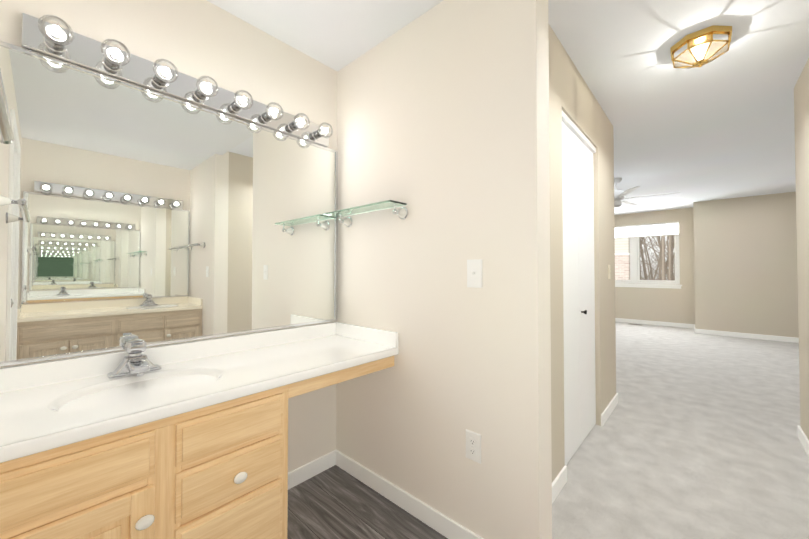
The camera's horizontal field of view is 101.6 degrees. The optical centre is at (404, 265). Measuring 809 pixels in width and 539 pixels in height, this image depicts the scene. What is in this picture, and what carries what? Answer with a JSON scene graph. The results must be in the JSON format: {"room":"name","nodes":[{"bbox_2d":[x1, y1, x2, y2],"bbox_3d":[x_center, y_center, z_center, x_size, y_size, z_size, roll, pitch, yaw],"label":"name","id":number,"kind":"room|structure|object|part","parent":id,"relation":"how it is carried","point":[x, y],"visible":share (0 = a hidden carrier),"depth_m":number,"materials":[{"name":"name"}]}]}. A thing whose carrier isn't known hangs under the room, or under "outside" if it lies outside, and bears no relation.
{"room":"bathroom","nodes":[
{"label":"bathroom","id":0,"kind":"room"},
{"bbox_2d":[0,0,336,471],"bbox_3d":[-0.193,-0.024,2.300,0.100,2.420,3.610,-1,-1,42],"label":"wall","id":1,"kind":"structure","parent":0,"point":[222,48],"depth_m":1.54,"materials":[{"name":"beige paint"}]},
{"bbox_2d":[0,41,337,366],"bbox_3d":[-0.845,-0.188,1.499,0.010,1.020,1.309,-1,-1,42],"label":"mirror","id":2,"kind":"object","parent":1,"relation":"attached to","point":[131,211],"visible":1,"depth_m":1.30,"materials":[{"name":"clear glass"}]},
{"bbox_2d":[21,13,332,146],"bbox_3d":[-0.795,-0.753,1.454,0.155,0.104,1.169,-1,-1,42],"label":"vanity light","id":3,"kind":"object","parent":1,"relation":"attached to","point":[40,35],"visible":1,"depth_m":1.29,"materials":[{"name":"silver metal"}]},
{"bbox_2d":[288,450,335,489],"bbox_3d":[-0.609,1.134,1.738,0.013,0.085,0.532,-1,-1,42],"label":"baseboard","id":4,"kind":"structure","parent":1,"relation":"attached to","point":[307,471],"depth_m":1.83,"materials":[{"name":"white wood"}]},
{"bbox_2d":[207,0,442,71],"bbox_3d":[0.226,-1.284,0.513,3.150,0.160,1.495,-1,-1,42],"label":"ceiling","id":5,"kind":"structure","parent":0,"point":[337,35],"depth_m":1.60,"materials":[{"name":"white paint"}]},
{"bbox_2d":[287,465,447,538],"bbox_3d":[0.226,1.186,0.472,3.150,0.060,1.495,-1,-1,42],"label":"floor","id":6,"kind":"structure","parent":0,"point":[335,502],"depth_m":1.56,"materials":[{"name":"grey wood"}]},
{"bbox_2d":[0,322,398,538],"bbox_3d":[-0.654,0.747,1.301,0.534,0.844,1.322,-1,-1,42],"label":"vanity","id":7,"kind":"object","parent":6,"relation":"on","point":[218,471],"depth_m":1.02,"materials":[{"name":"brown wood"}]},
{"bbox_2d":[107,339,161,378],"bbox_3d":[-0.968,0.334,1.198,0.137,0.123,0.152,-1,-1,42],"label":"faucet","id":8,"kind":"object","parent":7,"relation":"on","point":[137,362],"visible":1,"depth_m":1.19,"materials":[{"name":"silver metal"}]},
{"bbox_3d":[-0.661,0.433,1.313,0.514,0.214,1.322,-1,-1,42],"label":"vanity top","id":9,"kind":"part","parent":7,"relation":"part of","materials":[{"name":"white stone"}]},
{"bbox_2d":[336,0,551,538],"bbox_3d":[0.079,-0.035,1.635,1.196,2.420,0.130,-1,-1,42],"label":"wall","id":10,"kind":"structure","parent":0,"point":[443,120],"depth_m":1.42,"materials":[{"name":"beige paint"}]},
{"bbox_2d":[322,200,407,226],"bbox_3d":[-0.226,-0.261,1.749,0.554,0.076,0.116,-1,-1,42],"label":"glass shelf","id":11,"kind":"object","parent":10,"relation":"attached to","point":[402,213],"visible":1,"depth_m":1.69,"materials":[{"name":"clear glass"}]},
{"bbox_2d":[336,450,483,538],"bbox_3d":[0.034,1.131,1.557,1.209,0.085,0.017,-1,-1,42],"label":"baseboard","id":12,"kind":"structure","parent":10,"relation":"attached to","point":[437,521],"depth_m":1.57,"materials":[{"name":"white wood"}]},
{"bbox_2d":[466,429,480,463],"bbox_3d":[0.279,0.738,1.346,0.070,0.115,0.008,-1,-1,42],"label":"electrical outlet","id":13,"kind":"object","parent":10,"relation":"attached to","point":[473,446],"visible":1,"depth_m":1.34,"materials":[{"name":"white plastic"}]},
{"bbox_2d":[467,259,481,287],"bbox_3d":[0.283,0.033,1.349,0.070,0.115,0.016,-1,-1,42],"label":"light switch","id":14,"kind":"object","parent":10,"relation":"attached to","point":[474,273],"visible":1,"depth_m":1.35,"materials":[{"name":"white plastic"}]},
{"bbox_2d":[548,23,615,481],"bbox_3d":[1.116,-0.026,2.165,0.100,2.420,2.050,-1,-1,42],"label":"wall","id":15,"kind":"structure","parent":0,"point":[572,97],"depth_m":2.12,"materials":[{"name":"beige paint"}]},
{"bbox_2d":[552,465,566,502],"bbox_3d":[0.676,1.131,1.577,0.013,0.085,0.615,-1,-1,42],"label":"baseboard","id":16,"kind":"structure","parent":15,"relation":"attached to","point":[559,482],"depth_m":1.70,"materials":[{"name":"white wood"}]},
{"bbox_2d":[562,110,595,464],"bbox_3d":[1.139,0.142,2.163,0.073,2.054,0.846,-1,-1,42],"label":"closet door","id":17,"kind":"structure","parent":15,"relation":"in","point":[578,149],"depth_m":2.14,"materials":[{"name":"white wood"}]},
{"bbox_2d":[601,393,617,425],"bbox_3d":[1.640,1.149,2.640,0.013,0.085,0.555,-1,-1,42],"label":"baseboard","id":18,"kind":"structure","parent":15,"relation":"attached to","point":[608,410],"depth_m":2.60,"materials":[{"name":"white wood"}]},
{"bbox_2d":[614,208,694,323],"bbox_3d":[4.651,0.066,7.708,3.205,2.420,0.120,-1,-1,42],"label":"wall","id":19,"kind":"structure","parent":0,"point":[665,305],"depth_m":6.88,"materials":[{"name":"beige paint"}]},
{"bbox_2d":[614,222,678,237],"bbox_3d":[5.073,-0.754,7.283,1.512,0.268,0.030,-1,-1,42],"label":"window shade","id":20,"kind":"object","parent":19,"relation":"attached to","point":[655,229],"visible":0.69,"depth_m":7.12,"materials":[{"name":"white fabric"}]},
{"bbox_2d":[615,235,679,283],"bbox_3d":[5.103,-0.246,7.308,1.520,1.290,0.082,-1,-1,42],"label":"window","id":21,"kind":"structure","parent":19,"relation":"in","point":[635,269],"depth_m":7.25,"materials":[{"name":"white plastic"}]},
{"bbox_2d":[615,283,681,288],"bbox_3d":[5.058,0.441,7.246,1.590,0.084,0.074,-1,-1,42],"label":"window sill","id":22,"kind":"structure","parent":19,"relation":"attached to","point":[673,286],"depth_m":7.06,"materials":[{"name":"white wood"}]},
{"bbox_2d":[615,318,691,327],"bbox_3d":[4.641,1.232,7.604,3.105,0.085,0.017,-1,-1,42],"label":"baseboard","id":23,"kind":"structure","parent":19,"relation":"attached to","point":[684,325],"depth_m":7.00,"materials":[{"name":"white wood"}]},
{"bbox_2d":[548,0,808,214],"bbox_3d":[3.160,-1.255,4.082,5.900,0.100,7.735,-1,-1,42],"label":"ceiling","id":24,"kind":"structure","parent":0,"point":[721,127],"depth_m":2.34,"materials":[{"name":"white paint"}]},
{"bbox_2d":[614,178,679,207],"bbox_3d":[2.970,-0.999,4.564,1.291,0.394,1.299,-1,-1,42],"label":"ceiling fan","id":25,"kind":"object","parent":24,"relation":"hanging from","point":[619,196],"visible":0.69,"depth_m":4.49,"materials":[{"name":"white"}]},
{"bbox_2d":[670,25,731,68],"bbox_3d":[1.643,-1.171,1.835,0.249,0.141,0.249,-1,-1,42],"label":"light","id":26,"kind":"object","parent":24,"relation":"attached to","point":[701,48],"visible":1,"depth_m":1.78,"materials":[{"name":"gold metal"}]},
{"bbox_2d":[552,321,808,538],"bbox_3d":[3.160,1.243,4.040,5.900,0.064,7.735,-1,-1,42],"label":"floor carpet","id":27,"kind":"object","parent":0,"point":[694,436],"visible":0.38,"depth_m":2.11,"materials":[{"name":"beige carpet"}]},
{"bbox_2d":[693,192,798,337],"bbox_3d":[6.608,0.029,5.476,2.695,2.420,0.755,-1,-1,42],"label":"wall","id":28,"kind":"structure","parent":0,"point":[745,267],"depth_m":5.64,"materials":[{"name":"beige paint"}]},
{"bbox_2d":[692,326,798,342],"bbox_3d":[6.309,1.192,5.210,2.608,0.085,0.013,-1,-1,42],"label":"baseboard","id":29,"kind":"structure","parent":28,"relation":"attached to","point":[701,331],"depth_m":5.62,"materials":[{"name":"white wood"}]},
{"bbox_2d":[794,58,808,439],"bbox_3d":[2.015,-0.039,1.437,0.100,2.420,2.180,-1,-1,42],"label":"wall","id":30,"kind":"structure","parent":0,"point":[801,104],"depth_m":2.14,"materials":[{"name":"beige paint"}]},
{"bbox_2d":[797,425,808,445],"bbox_3d":[3.452,1.132,1.595,1.980,0.085,0.013,-1,-1,42],"label":"baseboard","id":31,"kind":"structure","parent":30,"relation":"attached to","point":[801,435],"depth_m":2.18,"materials":[{"name":"white wood"}]},
{"bbox_3d":[-0.243,-0.033,-0.025,2.950,2.360,0.100,-1,-1,42],"label":"wall","id":32,"kind":"structure","parent":0,"visible":0},
{"bbox_2d":[0,70,13,143],"bbox_3d":[-0.624,-0.285,0.453,0.764,0.062,0.089,-1,-1,42],"label":"towel rail","id":33,"kind":"object","parent":32,"relation":"attached to","point":[6,134],"visible":1,"depth_m":0.62,"materials":[{"name":"silver metal"}]},
{"label":"outside","id":34,"kind":"structure","parent":0,"visible":0},
{"bbox_2d":[640,235,674,281],"bbox_3d":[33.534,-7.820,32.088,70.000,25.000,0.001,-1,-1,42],"label":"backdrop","id":35,"kind":"structure","parent":34,"point":[653,264],"depth_m":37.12,"materials":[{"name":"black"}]},
{"label":"ground","id":36,"kind":"structure","parent":34,"visible":0},
{"bbox_2d":[615,235,676,281],"bbox_3d":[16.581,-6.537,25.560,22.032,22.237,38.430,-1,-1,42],"label":"window pane","id":37,"kind":"object","parent":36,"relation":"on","point":[665,267],"depth_m":14.45,"materials":[{"name":"clear glass"}]}
]}

